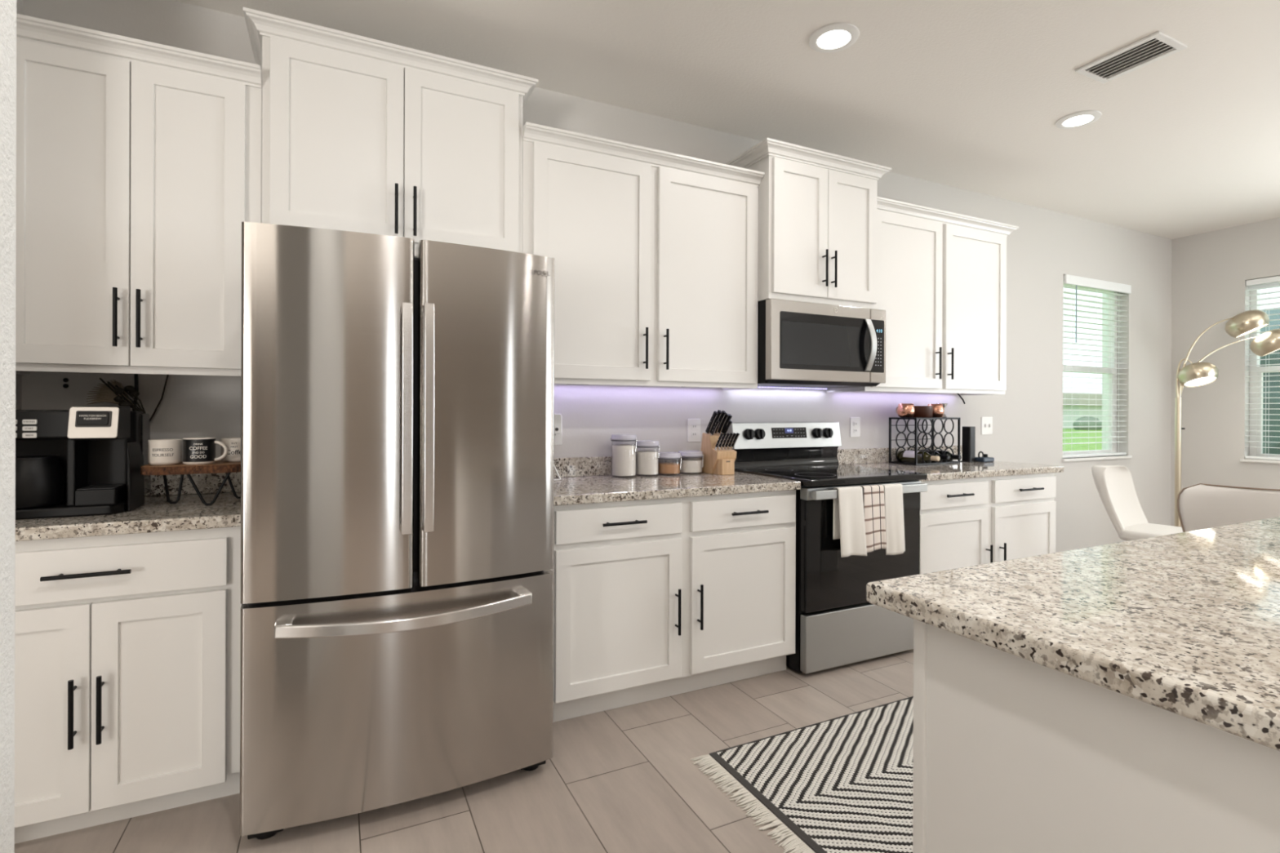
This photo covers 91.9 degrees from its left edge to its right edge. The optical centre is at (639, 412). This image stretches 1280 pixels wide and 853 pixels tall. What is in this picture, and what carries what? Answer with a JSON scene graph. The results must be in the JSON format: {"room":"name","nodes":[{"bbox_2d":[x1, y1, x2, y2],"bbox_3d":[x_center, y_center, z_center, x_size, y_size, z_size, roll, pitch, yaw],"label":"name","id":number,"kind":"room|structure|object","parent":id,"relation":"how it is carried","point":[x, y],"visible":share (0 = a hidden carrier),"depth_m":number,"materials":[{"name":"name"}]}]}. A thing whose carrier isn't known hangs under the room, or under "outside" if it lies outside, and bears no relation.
{"room":"kitchen","nodes":[
{"label":"kitchen","id":0,"kind":"room"},
{"bbox_2d":[0,0,16,852],"bbox_3d":[-0.450,-0.165,-0.054,0.210,2.800,1.580,0,0,-26],"label":"wall","id":1,"kind":"structure","parent":0,"point":[7,7],"depth_m":0.68,"materials":[{"name":"white paint"}]},
{"bbox_2d":[15,0,22,409],"bbox_3d":[-2.029,-0.172,1.746,0.120,2.800,0.900,0,0,-26],"label":"wall","id":2,"kind":"structure","parent":0,"point":[19,2],"depth_m":2.15,"materials":[{"name":"white paint"}]},
{"bbox_2d":[14,648,913,852],"bbox_3d":[2.066,1.283,0.047,10.088,0.080,7.850,0,0,-26],"label":"floor","id":3,"kind":"structure","parent":0,"point":[621,780],"depth_m":1.97,"materials":[{"name":"tile"}]},
{"bbox_2d":[14,526,242,844],"bbox_3d":[-1.698,0.791,2.036,0.723,0.876,0.668,0,0,-26],"label":"base cabinet","id":4,"kind":"object","parent":3,"relation":"on","point":[127,646],"visible":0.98,"depth_m":1.81,"materials":[{"name":"white paint"}]},
{"bbox_2d":[15,492,240,541],"bbox_3d":[-1.700,0.334,2.049,0.730,0.038,0.644,0,0,-26],"label":"countertop","id":5,"kind":"structure","parent":4,"relation":"on","point":[157,514],"depth_m":1.86,"materials":[{"name":"stone"}]},
{"bbox_2d":[15,405,151,519],"bbox_3d":[-1.816,0.146,1.970,0.360,0.335,0.323,0,0,-26],"label":"coffee maker","id":6,"kind":"object","parent":5,"relation":"on","point":[82,460],"visible":0.84,"depth_m":1.89,"materials":[{"name":"black plastic"}]},
{"bbox_2d":[79,414,102,419],"bbox_3d":[-1.656,0.015,1.875,0.063,0.014,0.002,0,0,-26],"label":"print","id":7,"kind":"object","parent":6,"relation":"on","point":[81,416],"depth_m":1.87,"materials":[{"name":"white"}]},
{"bbox_2d":[76,484,125,489],"bbox_3d":[-1.683,0.233,1.938,0.090,0.002,0.110,0,0,-26],"label":"grille","id":8,"kind":"object","parent":6,"relation":"attached to","point":[79,486],"depth_m":1.93,"materials":[{"name":"grey plastic"}]},
{"bbox_2d":[86,377,146,413],"bbox_3d":[-1.859,-0.048,2.203,0.177,0.146,0.046,0,0,-26],"label":"plant","id":9,"kind":"object","parent":6,"relation":"on","point":[114,392],"visible":0.87,"depth_m":2.20,"materials":[{"name":"black plant"}]},
{"bbox_2d":[140,460,240,505],"bbox_3d":[-1.520,0.245,2.145,0.305,0.139,0.233,0,0,-26],"label":"shelf","id":10,"kind":"object","parent":5,"relation":"on","point":[219,466],"visible":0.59,"depth_m":2.07,"materials":[{"name":"brown wood"}]},
{"bbox_2d":[147,439,182,465],"bbox_3d":[-1.597,0.133,2.089,0.091,0.083,0.121,0,0,-26],"label":"mug","id":11,"kind":"object","parent":10,"relation":"on","point":[160,451],"visible":1,"depth_m":2.04,"materials":[{"name":"beige ceramic"}]},
{"bbox_2d":[151,448,173,456],"bbox_3d":[-1.572,0.132,2.040,0.058,0.026,0.011,0,0,-28],"label":"print","id":12,"kind":"object","parent":11,"relation":"attached to","point":[155,451],"depth_m":2.04,"materials":[{"name":"grey"}]},
{"bbox_2d":[182,437,227,465],"bbox_3d":[-1.477,0.131,2.093,0.119,0.089,0.092,0,0,13],"label":"mug","id":13,"kind":"object","parent":10,"relation":"on","point":[196,451],"visible":1,"depth_m":2.06,"materials":[{"name":"black ceramic"}]},
{"bbox_2d":[189,443,207,458],"bbox_3d":[-1.468,0.128,2.060,0.049,0.050,0.007,0,0,-32],"label":"print","id":14,"kind":"object","parent":13,"relation":"on","point":[197,451],"depth_m":2.06,"materials":[{"name":"white"}]},
{"bbox_2d":[221,437,240,462],"bbox_3d":[-1.428,0.133,2.223,0.125,0.083,0.092,0,0,-26],"label":"mug","id":15,"kind":"object","parent":10,"relation":"on","point":[233,444],"visible":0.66,"depth_m":2.17,"materials":[{"name":"beige ceramic"}]},
{"bbox_2d":[227,442,240,454],"bbox_3d":[-1.422,0.127,2.180,0.055,0.042,0.009,0,0,-31],"label":"print","id":16,"kind":"object","parent":15,"relation":"attached to","point":[233,448],"depth_m":2.17,"materials":[{"name":"grey"}]},
{"bbox_2d":[239,222,555,839],"bbox_3d":[-0.859,0.350,2.241,0.908,1.762,0.958,0,0,-26],"label":"refrigerator","id":17,"kind":"object","parent":3,"relation":"on","point":[397,406],"visible":1,"depth_m":1.85,"materials":[{"name":"grey metal"}]},
{"bbox_2d":[550,489,795,722],"bbox_3d":[0.054,0.796,2.891,1.240,0.876,0.668,0,0,-26],"label":"base cabinet","id":18,"kind":"object","parent":3,"relation":"on","point":[656,598],"visible":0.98,"depth_m":2.60,"materials":[{"name":"white paint"}]},
{"bbox_2d":[554,471,800,506],"bbox_3d":[0.047,0.339,2.901,1.252,0.038,0.644,0,0,-26],"label":"countertop","id":19,"kind":"structure","parent":18,"relation":"on","point":[605,488],"depth_m":2.72,"materials":[{"name":"stone"}]},
{"bbox_2d":[610,434,637,477],"bbox_3d":[-0.080,0.215,3.075,0.132,0.208,0.132,0,0,-26],"label":"canister","id":20,"kind":"object","parent":19,"relation":"on","point":[624,455],"visible":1,"depth_m":3.03,"materials":[{"name":"clear plastic"}]},
{"bbox_2d":[634,440,660,476],"bbox_3d":[0.036,0.232,3.137,0.127,0.174,0.127,0,0,-26],"label":"canister","id":21,"kind":"object","parent":19,"relation":"on","point":[647,465],"visible":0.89,"depth_m":3.09,"materials":[{"name":"clear plastic"}]},
{"bbox_2d":[635,464,658,476],"bbox_3d":[0.036,0.246,3.137,0.120,0.146,0.120,0,0,-26],"label":"jar","id":22,"kind":"object","parent":21,"relation":"on","point":[642,470],"depth_m":3.09,"materials":[{"name":"white glass"}]},
{"bbox_2d":[657,452,682,475],"bbox_3d":[0.150,0.264,3.187,0.127,0.112,0.127,0,0,-26],"label":"canister","id":23,"kind":"object","parent":19,"relation":"on","point":[664,468],"visible":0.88,"depth_m":3.14,"materials":[{"name":"glass"}]},
{"bbox_2d":[658,473,680,475],"bbox_3d":[0.150,0.278,3.187,0.120,0.084,0.120,0,0,-26],"label":"jar","id":24,"kind":"object","parent":23,"relation":"on","point":[666,474],"depth_m":3.17,"materials":[{"name":"glass"}]},
{"bbox_2d":[678,450,703,474],"bbox_3d":[0.265,0.262,3.255,0.137,0.116,0.137,0,0,-26],"label":"canister","id":25,"kind":"object","parent":19,"relation":"on","point":[689,466],"visible":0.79,"depth_m":3.20,"materials":[{"name":"clear plastic"}]},
{"bbox_2d":[678,462,701,474],"bbox_3d":[0.265,0.276,3.255,0.129,0.088,0.129,0,0,-26],"label":"jar","id":26,"kind":"object","parent":25,"relation":"on","point":[687,468],"depth_m":3.20,"materials":[{"name":"clear plastic"}]},
{"bbox_2d":[699,432,736,475],"bbox_3d":[0.410,0.215,3.260,0.120,0.211,0.196,0,0,-26],"label":"knife block","id":27,"kind":"object","parent":19,"relation":"on","point":[718,462],"visible":0.9,"depth_m":3.20,"materials":[{"name":"brown wood"}]},
{"bbox_2d":[705,411,718,434],"bbox_3d":[0.375,0.059,3.247,0.019,0.132,0.096,0,0,-37],"label":"knife","id":28,"kind":"object","parent":27,"relation":"on","point":[715,414],"visible":0.98,"depth_m":3.24,"materials":[{"name":"black plastic"}]},
{"bbox_2d":[711,420,719,435],"bbox_3d":[0.390,0.086,3.227,0.014,0.091,0.069,0,0,-36],"label":"knife","id":29,"kind":"object","parent":27,"relation":"in","point":[717,422],"visible":1,"depth_m":3.22,"materials":[{"name":"black plastic"}]},
{"bbox_2d":[709,409,722,434],"bbox_3d":[0.396,0.056,3.256,0.019,0.138,0.099,0,0,-37],"label":"knife","id":30,"kind":"object","parent":27,"relation":"on","point":[719,411],"visible":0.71,"depth_m":3.23,"materials":[{"name":"black plastic"}]},
{"bbox_2d":[714,432,724,450],"bbox_3d":[0.406,0.150,3.174,0.054,0.089,0.015,0,0,36],"label":"knife","id":31,"kind":"object","parent":27,"relation":"in","point":[721,436],"visible":1,"depth_m":3.17,"materials":[{"name":"black plastic"}]},
{"bbox_2d":[714,410,726,434],"bbox_3d":[0.419,0.058,3.265,0.018,0.135,0.097,0,0,-37],"label":"knife","id":32,"kind":"object","parent":27,"relation":"on","point":[722,415],"visible":0.69,"depth_m":3.25,"materials":[{"name":"black plastic"}]},
{"bbox_2d":[717,432,727,449],"bbox_3d":[0.424,0.150,3.182,0.054,0.089,0.015,0,0,36],"label":"knife","id":33,"kind":"object","parent":27,"relation":"in","point":[725,434],"visible":1,"depth_m":3.18,"materials":[{"name":"black plastic"}]},
{"bbox_2d":[717,413,728,434],"bbox_3d":[0.437,0.064,3.276,0.018,0.122,0.089,0,0,-37],"label":"knife","id":34,"kind":"object","parent":27,"relation":"on","point":[726,415],"visible":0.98,"depth_m":3.27,"materials":[{"name":"black plastic"}]},
{"bbox_2d":[720,432,729,449],"bbox_3d":[0.441,0.150,3.191,0.054,0.089,0.015,0,0,36],"label":"knife","id":35,"kind":"object","parent":27,"relation":"in","point":[728,434],"visible":1,"depth_m":3.19,"materials":[{"name":"black plastic"}]},
{"bbox_2d":[720,413,732,433],"bbox_3d":[0.456,0.066,3.285,0.018,0.117,0.086,0,0,-36],"label":"knife","id":36,"kind":"object","parent":27,"relation":"on","point":[730,416],"visible":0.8,"depth_m":3.27,"materials":[{"name":"black plastic"}]},
{"bbox_2d":[723,420,732,434],"bbox_3d":[0.460,0.086,3.261,0.014,0.091,0.069,0,0,-36],"label":"knife","id":37,"kind":"object","parent":27,"relation":"in","point":[730,422],"visible":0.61,"depth_m":3.25,"materials":[{"name":"black plastic"}]},
{"bbox_2d":[724,432,733,449],"bbox_3d":[0.459,0.150,3.200,0.054,0.089,0.015,0,0,36],"label":"knife","id":38,"kind":"object","parent":27,"relation":"in","point":[731,433],"visible":1,"depth_m":3.20,"materials":[{"name":"black plastic"}]},
{"bbox_2d":[727,432,736,449],"bbox_3d":[0.477,0.151,3.208,0.054,0.089,0.015,0,0,36],"label":"knife","id":39,"kind":"object","parent":27,"relation":"in","point":[734,433],"visible":1,"depth_m":3.21,"materials":[{"name":"black plastic"}]},
{"bbox_2d":[730,432,739,449],"bbox_3d":[0.494,0.151,3.217,0.054,0.089,0.015,0,0,36],"label":"knife","id":40,"kind":"object","parent":27,"relation":"in","point":[737,433],"visible":1,"depth_m":3.21,"materials":[{"name":"black plastic"}]},
{"bbox_2d":[689,696,913,852],"bbox_3d":[0.934,1.231,2.166,1.348,0.012,0.725,0,0,-26],"label":"rug","id":41,"kind":"object","parent":3,"relation":"on","point":[844,784],"visible":0.41,"depth_m":2.07,"materials":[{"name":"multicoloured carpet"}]},
{"bbox_2d":[728,422,927,673],"bbox_3d":[0.987,0.648,3.303,0.783,1.178,0.692,0,0,-26],"label":"range","id":42,"kind":"object","parent":3,"relation":"on","point":[836,625],"visible":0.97,"depth_m":3.03,"materials":[{"name":"black metal"}]},
{"bbox_2d":[773,429,804,436],"bbox_3d":[0.859,0.119,3.569,0.225,0.042,0.009,0,0,-26],"label":"control panel","id":43,"kind":"object","parent":42,"relation":"attached to","point":[776,433],"depth_m":3.57,"materials":[{"name":"black"}]},
{"bbox_2d":[734,464,927,487],"bbox_3d":[0.985,0.327,3.291,0.767,0.033,0.646,0,0,-26],"label":"cooktop","id":44,"kind":"object","parent":42,"relation":"in","point":[809,475],"depth_m":3.14,"materials":[{"name":"grey glass"}]},
{"bbox_2d":[832,485,866,557],"bbox_3d":[0.993,0.516,2.924,0.166,0.329,0.055,0,0,-26],"label":"dish towel","id":45,"kind":"object","parent":42,"relation":"hanging from","point":[848,514],"visible":0.99,"depth_m":2.92,"materials":[{"name":"white fabric"}]},
{"bbox_2d":[859,484,886,552],"bbox_3d":[1.123,0.510,2.987,0.145,0.315,0.055,0,0,-26],"label":"dish towel","id":46,"kind":"object","parent":42,"relation":"hanging from","point":[873,495],"visible":0.94,"depth_m":2.97,"materials":[{"name":"white fabric"}]},
{"bbox_2d":[882,483,905,555],"bbox_3d":[1.247,0.524,3.048,0.143,0.343,0.054,0,0,-26],"label":"dish towel","id":47,"kind":"object","parent":42,"relation":"hanging from","point":[893,493],"visible":0.91,"depth_m":3.03,"materials":[{"name":"white fabric"}]},
{"bbox_2d":[920,472,1056,573],"bbox_3d":[1.867,0.802,3.775,1.222,0.876,0.668,0,0,-26],"label":"base cabinet","id":48,"kind":"object","parent":3,"relation":"on","point":[964,522],"visible":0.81,"depth_m":3.48,"materials":[{"name":"white paint"}]},
{"bbox_2d":[845,459,1063,481],"bbox_3d":[1.879,0.344,3.794,1.262,0.038,0.644,0,0,-26],"label":"countertop","id":49,"kind":"structure","parent":48,"relation":"on","point":[961,470],"depth_m":3.62,"materials":[{"name":"stone"}]},
{"bbox_2d":[888,417,960,465],"bbox_3d":[1.821,0.179,3.963,0.437,0.292,0.200,0,0,-30],"label":"wine rack","id":50,"kind":"object","parent":49,"relation":"on","point":[916,439],"visible":0.85,"depth_m":3.92,"materials":[{"name":"black metal"}]},
{"bbox_2d":[895,403,915,417],"bbox_3d":[1.672,-0.011,3.895,0.105,0.086,0.114,0,0,14],"label":"copper mug","id":51,"kind":"object","parent":50,"relation":"on","point":[903,410],"visible":0.95,"depth_m":3.85,"materials":[{"name":"brown"}]},
{"bbox_2d":[897,449,940,463],"bbox_3d":[1.748,0.281,3.878,0.076,0.076,0.268,0,0,-30],"label":"wine bottle","id":52,"kind":"object","parent":50,"relation":"in","point":[903,455],"visible":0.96,"depth_m":3.88,"materials":[{"name":"green glass"}]},
{"bbox_2d":[912,405,933,417],"bbox_3d":[1.791,-0.004,3.958,0.148,0.072,0.148,0,0,-26],"label":"bowl","id":53,"kind":"object","parent":50,"relation":"on","point":[920,411],"visible":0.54,"depth_m":3.89,"materials":[{"name":"wood"}]},
{"bbox_2d":[900,417,958,417],"bbox_3d":[1.822,0.034,3.963,0.425,0.003,0.188,0,0,-29],"label":"tray","id":54,"kind":"object","parent":50,"relation":"on","point":[900,417],"depth_m":3.88,"materials":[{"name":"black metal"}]},
{"bbox_2d":[909,449,950,462],"bbox_3d":[1.838,0.281,3.935,0.075,0.075,0.268,0,0,-30],"label":"wine bottle","id":55,"kind":"object","parent":50,"relation":"in","point":[936,454],"visible":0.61,"depth_m":3.87,"materials":[{"name":"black glass"}]},
{"bbox_2d":[927,404,944,417],"bbox_3d":[1.918,-0.011,4.028,0.105,0.086,0.114,0,0,14],"label":"copper mug","id":56,"kind":"object","parent":50,"relation":"on","point":[938,409],"visible":0.51,"depth_m":3.98,"materials":[{"name":"brown"}]},
{"bbox_2d":[921,448,961,462],"bbox_3d":[1.932,0.281,3.983,0.075,0.075,0.268,0,0,-30],"label":"wine bottle","id":57,"kind":"object","parent":50,"relation":"in","point":[947,453],"visible":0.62,"depth_m":3.92,"materials":[{"name":"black glass"}]},
{"bbox_2d":[936,403,947,417],"bbox_3d":[1.978,-0.012,4.058,0.068,0.090,0.068,0,0,-26],"label":"jigger","id":58,"kind":"object","parent":50,"relation":"on","point":[944,405],"visible":0.43,"depth_m":4.03,"materials":[{"name":"white metal"}]},
{"bbox_2d":[936,403,947,409],"bbox_3d":[1.978,-0.030,4.058,0.068,0.054,0.068,0,0,-26],"label":"cup","id":59,"kind":"object","parent":58,"relation":"on","point":[944,405],"depth_m":4.03,"materials":[{"name":"orange metal"}]},
{"bbox_2d":[960,426,977,462],"bbox_3d":[2.169,0.210,4.087,0.080,0.232,0.072,0,0,-26],"label":"speaker","id":60,"kind":"object","parent":49,"relation":"on","point":[968,451],"visible":0.98,"depth_m":4.07},
{"bbox_2d":[975,451,994,462],"bbox_3d":[2.271,0.291,4.094,0.110,0.070,0.080,0,0,-26],"label":"dock","id":61,"kind":"object","parent":49,"relation":"on","point":[984,458],"visible":0.99,"depth_m":4.07,"materials":[{"name":"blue plastic"}]},
{"bbox_2d":[912,618,1279,852],"bbox_3d":[1.920,0.804,1.159,2.601,0.876,1.180,0,0,-26],"label":"kitchen island","id":62,"kind":"object","parent":3,"relation":"on","point":[1012,753],"visible":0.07,"depth_m":0.90,"materials":[{"name":"white paint"}]},
{"bbox_2d":[866,516,1279,751],"bbox_3d":[1.936,0.346,1.155,2.698,0.039,1.360,0,0,-26],"label":"island countertop","id":63,"kind":"structure","parent":62,"relation":"on","point":[1187,624],"depth_m":1.00,"materials":[{"name":"stone"}]},
{"bbox_2d":[1091,465,1182,541],"bbox_3d":[3.409,0.811,4.091,0.500,0.870,0.716,0,0,-34],"label":"dining chair","id":64,"kind":"object","parent":3,"relation":"on","point":[1114,484],"visible":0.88,"depth_m":4.25,"materials":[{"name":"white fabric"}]},
{"bbox_2d":[1174,309,1279,527],"bbox_3d":[4.497,0.230,4.764,0.934,2.034,0.336,0,0,3],"label":"arc floor lamp","id":65,"kind":"object","parent":3,"relation":"on","point":[1197,374],"visible":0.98,"depth_m":4.75,"materials":[{"name":"gold metal"}]},
{"bbox_2d":[1177,483,1279,532],"bbox_3d":[3.113,0.801,3.113,0.668,0.891,0.613,0,0,36],"label":"dining chair","id":66,"kind":"object","parent":3,"relation":"on","point":[1200,506],"visible":0.44,"depth_m":2.99,"materials":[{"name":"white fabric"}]},
{"bbox_2d":[21,0,1172,552],"bbox_3d":[1.266,-0.163,3.937,8.123,2.800,0.150,0,0,-26],"label":"wall","id":67,"kind":"structure","parent":0,"point":[1046,246],"depth_m":4.06,"materials":[{"name":"white paint"}]},
{"bbox_2d":[62,377,68,388],"bbox_3d":[-2.061,-0.105,2.224,0.015,0.037,0.012,0,0,-26],"label":"wall outlet","id":68,"kind":"object","parent":67,"relation":"attached to","point":[64,380],"visible":1,"depth_m":2.22,"materials":[{"name":"black plastic"}]},
{"bbox_2d":[132,373,138,411],"bbox_3d":[-1.844,0.062,2.278,0.030,0.417,0.102,0,0,-44],"label":"electrical cable","id":69,"kind":"object","parent":67,"relation":"attached to","point":[135,375],"visible":0.2,"depth_m":2.30,"materials":[{"name":"black plastic"}]},
{"bbox_2d":[15,13,262,376],"bbox_3d":[-1.750,-0.675,2.175,0.743,1.092,0.367,0,0,-26],"label":"upper cabinet","id":70,"kind":"object","parent":67,"relation":"attached to","point":[139,162],"visible":0.91,"depth_m":2.04,"materials":[{"name":"white paint"}]},
{"bbox_2d":[149,374,168,421],"bbox_3d":[-1.822,-0.042,2.336,0.075,0.212,0.006,0,0,-26],"label":"cord","id":71,"kind":"object","parent":67,"relation":"attached to","point":[167,375],"visible":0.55,"depth_m":2.34,"materials":[{"name":"black plastic"}]},
{"bbox_2d":[144,471,240,496],"bbox_3d":[-1.836,0.266,2.329,0.730,0.096,0.020,0,0,-26],"label":"backsplash","id":72,"kind":"structure","parent":67,"relation":"attached to","point":[206,483],"depth_m":2.38,"materials":[{"name":"stone"}]},
{"bbox_2d":[243,7,537,257],"bbox_3d":[-0.985,-1.014,2.547,1.059,0.790,0.367,0,0,-26],"label":"upper cabinet","id":73,"kind":"object","parent":67,"relation":"attached to","point":[360,134],"visible":0.88,"depth_m":2.39,"materials":[{"name":"white paint"}]},
{"bbox_2d":[554,416,562,444],"bbox_3d":[-0.421,0.087,3.026,0.085,0.145,0.008,0,0,-26],"label":"wall outlet","id":74,"kind":"object","parent":67,"relation":"attached to","point":[557,437],"visible":0.28,"depth_m":3.04,"materials":[{"name":"white plastic"}]},
{"bbox_2d":[554,413,561,434],"bbox_3d":[-0.409,0.056,3.004,0.055,0.097,0.041,0,0,-26],"label":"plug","id":75,"kind":"object","parent":74,"relation":"attached to","point":[557,417],"visible":0.56,"depth_m":2.99,"materials":[{"name":"white plastic"}]},
{"bbox_2d":[554,456,699,477],"bbox_3d":[-0.089,0.271,3.181,1.252,0.096,0.020,0,0,-26],"label":"backsplash","id":76,"kind":"structure","parent":67,"relation":"attached to","point":[566,467],"depth_m":3.08,"materials":[{"name":"stone"}]},
{"bbox_2d":[522,122,764,390],"bbox_3d":[-0.002,-0.670,3.027,1.232,1.092,0.367,0,0,-26],"label":"upper cabinet","id":77,"kind":"object","parent":67,"relation":"attached to","point":[655,252],"visible":0.92,"depth_m":2.87,"materials":[{"name":"white paint"}]},
{"bbox_2d":[687,418,700,441],"bbox_3d":[0.295,0.098,3.375,0.082,0.125,0.008,0,0,-26],"label":"wall outlet","id":78,"kind":"object","parent":67,"relation":"attached to","point":[693,424],"visible":1,"depth_m":3.37,"materials":[{"name":"white plastic"}]},
{"bbox_2d":[725,137,891,309],"bbox_3d":[0.907,-0.959,3.422,0.848,0.775,0.452,0,0,-26],"label":"upper cabinet","id":79,"kind":"object","parent":67,"relation":"attached to","point":[817,209],"visible":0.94,"depth_m":3.22,"materials":[{"name":"white paint"}]},
{"bbox_2d":[757,298,885,389],"bbox_3d":[0.933,-0.355,3.428,0.796,0.430,0.466,0,0,-26],"label":"microwave","id":80,"kind":"object","parent":79,"relation":"attached to","point":[801,344],"depth_m":3.24,"materials":[{"name":"silver metal"}]},
{"bbox_2d":[875,337,881,365],"bbox_3d":[1.314,-0.333,3.416,0.046,0.153,0.001,0,0,-26],"label":"keypad","id":81,"kind":"object","parent":80,"relation":"attached to","point":[878,354],"depth_m":3.42,"materials":[{"name":"grey"}]},
{"bbox_2d":[849,417,860,437],"bbox_3d":[1.352,0.094,3.890,0.082,0.125,0.008,0,0,-26],"label":"wall outlet","id":82,"kind":"object","parent":67,"relation":"attached to","point":[855,422],"visible":1,"depth_m":3.89,"materials":[{"name":"white plastic"}]},
{"bbox_2d":[836,444,962,464],"bbox_3d":[1.743,0.277,4.075,1.262,0.096,0.020,0,0,-26],"label":"backsplash","id":83,"kind":"structure","parent":67,"relation":"attached to","point":[857,455],"depth_m":3.93,"materials":[{"name":"stone"}]},
{"bbox_2d":[826,196,1018,395],"bbox_3d":[1.804,-0.665,3.908,1.295,1.092,0.367,0,0,-26],"label":"upper cabinet","id":84,"kind":"object","parent":67,"relation":"attached to","point":[941,275],"visible":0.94,"depth_m":3.76,"materials":[{"name":"white paint"}]},
{"bbox_2d":[981,417,992,435],"bbox_3d":[2.492,0.096,4.442,0.120,0.128,0.016,0,0,-26],"label":"wall outlet","id":85,"kind":"object","parent":67,"relation":"attached to","point":[986,422],"visible":1,"depth_m":4.44,"materials":[{"name":"white plastic"}]},
{"bbox_2d":[1062,283,1117,454],"bbox_3d":[3.680,-0.358,5.156,0.930,1.445,0.064,0,0,-26],"label":"window","id":86,"kind":"structure","parent":67,"relation":"in","point":[1114,376],"depth_m":5.32,"materials":[{"name":"white"}]},
{"bbox_2d":[1062,274,1131,457],"bbox_3d":[3.720,-0.358,5.073,0.918,1.437,0.083,0,0,-26],"label":"window blind","id":87,"kind":"object","parent":86,"relation":"attached to","point":[1076,281],"visible":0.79,"depth_m":5.06,"materials":[{"name":"white plastic"}]},
{"bbox_2d":[1061,455,1132,462],"bbox_3d":[3.713,0.376,5.083,0.960,0.022,0.107,0,0,-26],"label":"trim","id":88,"kind":"structure","parent":67,"relation":"attached to","point":[1108,457],"depth_m":5.01,"materials":[{"name":"white"}]},
{"bbox_2d":[611,453,636,477],"bbox_3d":[-0.080,0.229,3.075,0.125,0.180,0.125,0,0,-26],"label":"jar","id":89,"kind":"object","parent":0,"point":[624,464],"depth_m":3.03,"materials":[{"name":"white food"}]},
{"bbox_2d":[173,0,1279,239],"bbox_3d":[2.075,-1.607,0.044,10.088,0.100,7.850,0,0,-26],"label":"ceiling","id":90,"kind":"structure","parent":0,"point":[966,95],"depth_m":2.90,"materials":[{"name":"white paint"}]},
{"bbox_2d":[808,22,859,53],"bbox_3d":[0.809,-1.557,2.586,0.204,0.012,0.204,0,0,-26],"label":"recessed light","id":91,"kind":"object","parent":90,"relation":"in","point":[836,37],"visible":1,"depth_m":2.57,"materials":[{"name":"white plastic"}]},
{"bbox_2d":[1054,110,1102,128],"bbox_3d":[2.331,-1.552,3.298,0.204,0.012,0.204,0,0,-26],"label":"recessed light","id":92,"kind":"object","parent":90,"relation":"in","point":[1082,118],"visible":1,"depth_m":3.28,"materials":[{"name":"white plastic"}]},
{"bbox_2d":[1075,31,1187,83],"bbox_3d":[2.154,-1.552,2.726,0.230,0.013,0.322,0,0,-26],"label":"ceiling vent","id":93,"kind":"object","parent":90,"relation":"in","point":[1156,46],"visible":1,"depth_m":2.71,"materials":[{"name":"white metal"}]},
{"bbox_2d":[1170,217,1279,527],"bbox_3d":[6.481,-0.144,2.224,0.150,2.800,7.500,0,0,-26],"label":"wall","id":94,"kind":"structure","parent":0,"point":[1211,270],"depth_m":5.27,"materials":[{"name":"white paint"}]},
{"bbox_2d":[1240,458,1279,463],"bbox_3d":[5.215,0.396,4.713,0.110,0.022,0.960,0,0,-26],"label":"trim","id":95,"kind":"structure","parent":94,"relation":"attached to","point":[1274,461],"depth_m":5.00,"materials":[{"name":"white"}]},
{"bbox_2d":[1248,289,1279,457],"bbox_3d":[5.293,-0.352,4.748,0.064,1.475,0.920,0,0,-26],"label":"window","id":96,"kind":"structure","parent":94,"relation":"in","point":[1254,408],"depth_m":5.11,"materials":[{"name":"white"}]},
{"bbox_2d":[1244,275,1279,460],"bbox_3d":[5.219,-0.369,4.713,0.083,1.501,0.968,0,0,-26],"label":"window blind","id":97,"kind":"object","parent":96,"relation":"attached to","point":[1273,282],"visible":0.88,"depth_m":5.01,"materials":[{"name":"white plastic"}]},
{"label":"outside","id":98,"kind":"structure","parent":0,"visible":0},
{"bbox_2d":[1062,428,1102,451],"bbox_3d":[19.873,1.534,85.475,150.000,0.100,129.600,0,0,-26],"label":"ground","id":99,"kind":"structure","parent":98,"point":[1091,446],"depth_m":33.99,"materials":[{"name":"green plant"}]},
{"bbox_2d":[1062,392,1102,428],"bbox_3d":[44.594,-0.141,65.596,25.000,3.450,8.400,0,0,-26],"label":"house","id":100,"kind":"structure","parent":99,"relation":"on","point":[1082,398],"depth_m":60.56,"materials":[{"name":"white"}]},
{"bbox_2d":[1072,416,1102,430],"bbox_3d":[40.448,1.127,55.897,3.260,1.522,1.871,0,0,-26],"label":"hedge","id":101,"kind":"object","parent":99,"relation":"on","point":[1083,423],"visible":0.64,"depth_m":55.15,"materials":[{"name":"green plant"}]},
{"bbox_2d":[1102,293,1106,449],"bbox_3d":[6.596,-0.224,8.733,0.100,3.450,0.100,0,0,-26],"label":"column","id":102,"kind":"structure","parent":99,"relation":"on","point":[1104,311],"depth_m":8.73,"materials":[{"name":"white"}]},
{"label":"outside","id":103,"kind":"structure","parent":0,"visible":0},
{"bbox_3d":[35.524,1.654,4.100,53.212,0.100,30.400,0,0,-26],"label":"ground","id":104,"kind":"structure","parent":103,"visible":0},
{"bbox_2d":[1259,328,1279,453],"bbox_3d":[7.361,0.556,6.662,1.268,3.274,2.423,0,0,-26],"label":"hedge","id":105,"kind":"object","parent":104,"relation":"on","point":[1273,408],"visible":0.06,"depth_m":6.70,"materials":[{"name":"green plant"}]},
{"bbox_2d":[1260,307,1279,334],"bbox_3d":[9.632,0.089,5.542,0.500,2.850,7.700,0,0,-26],"label":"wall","id":106,"kind":"structure","parent":104,"relation":"on","point":[1274,311],"depth_m":7.99,"materials":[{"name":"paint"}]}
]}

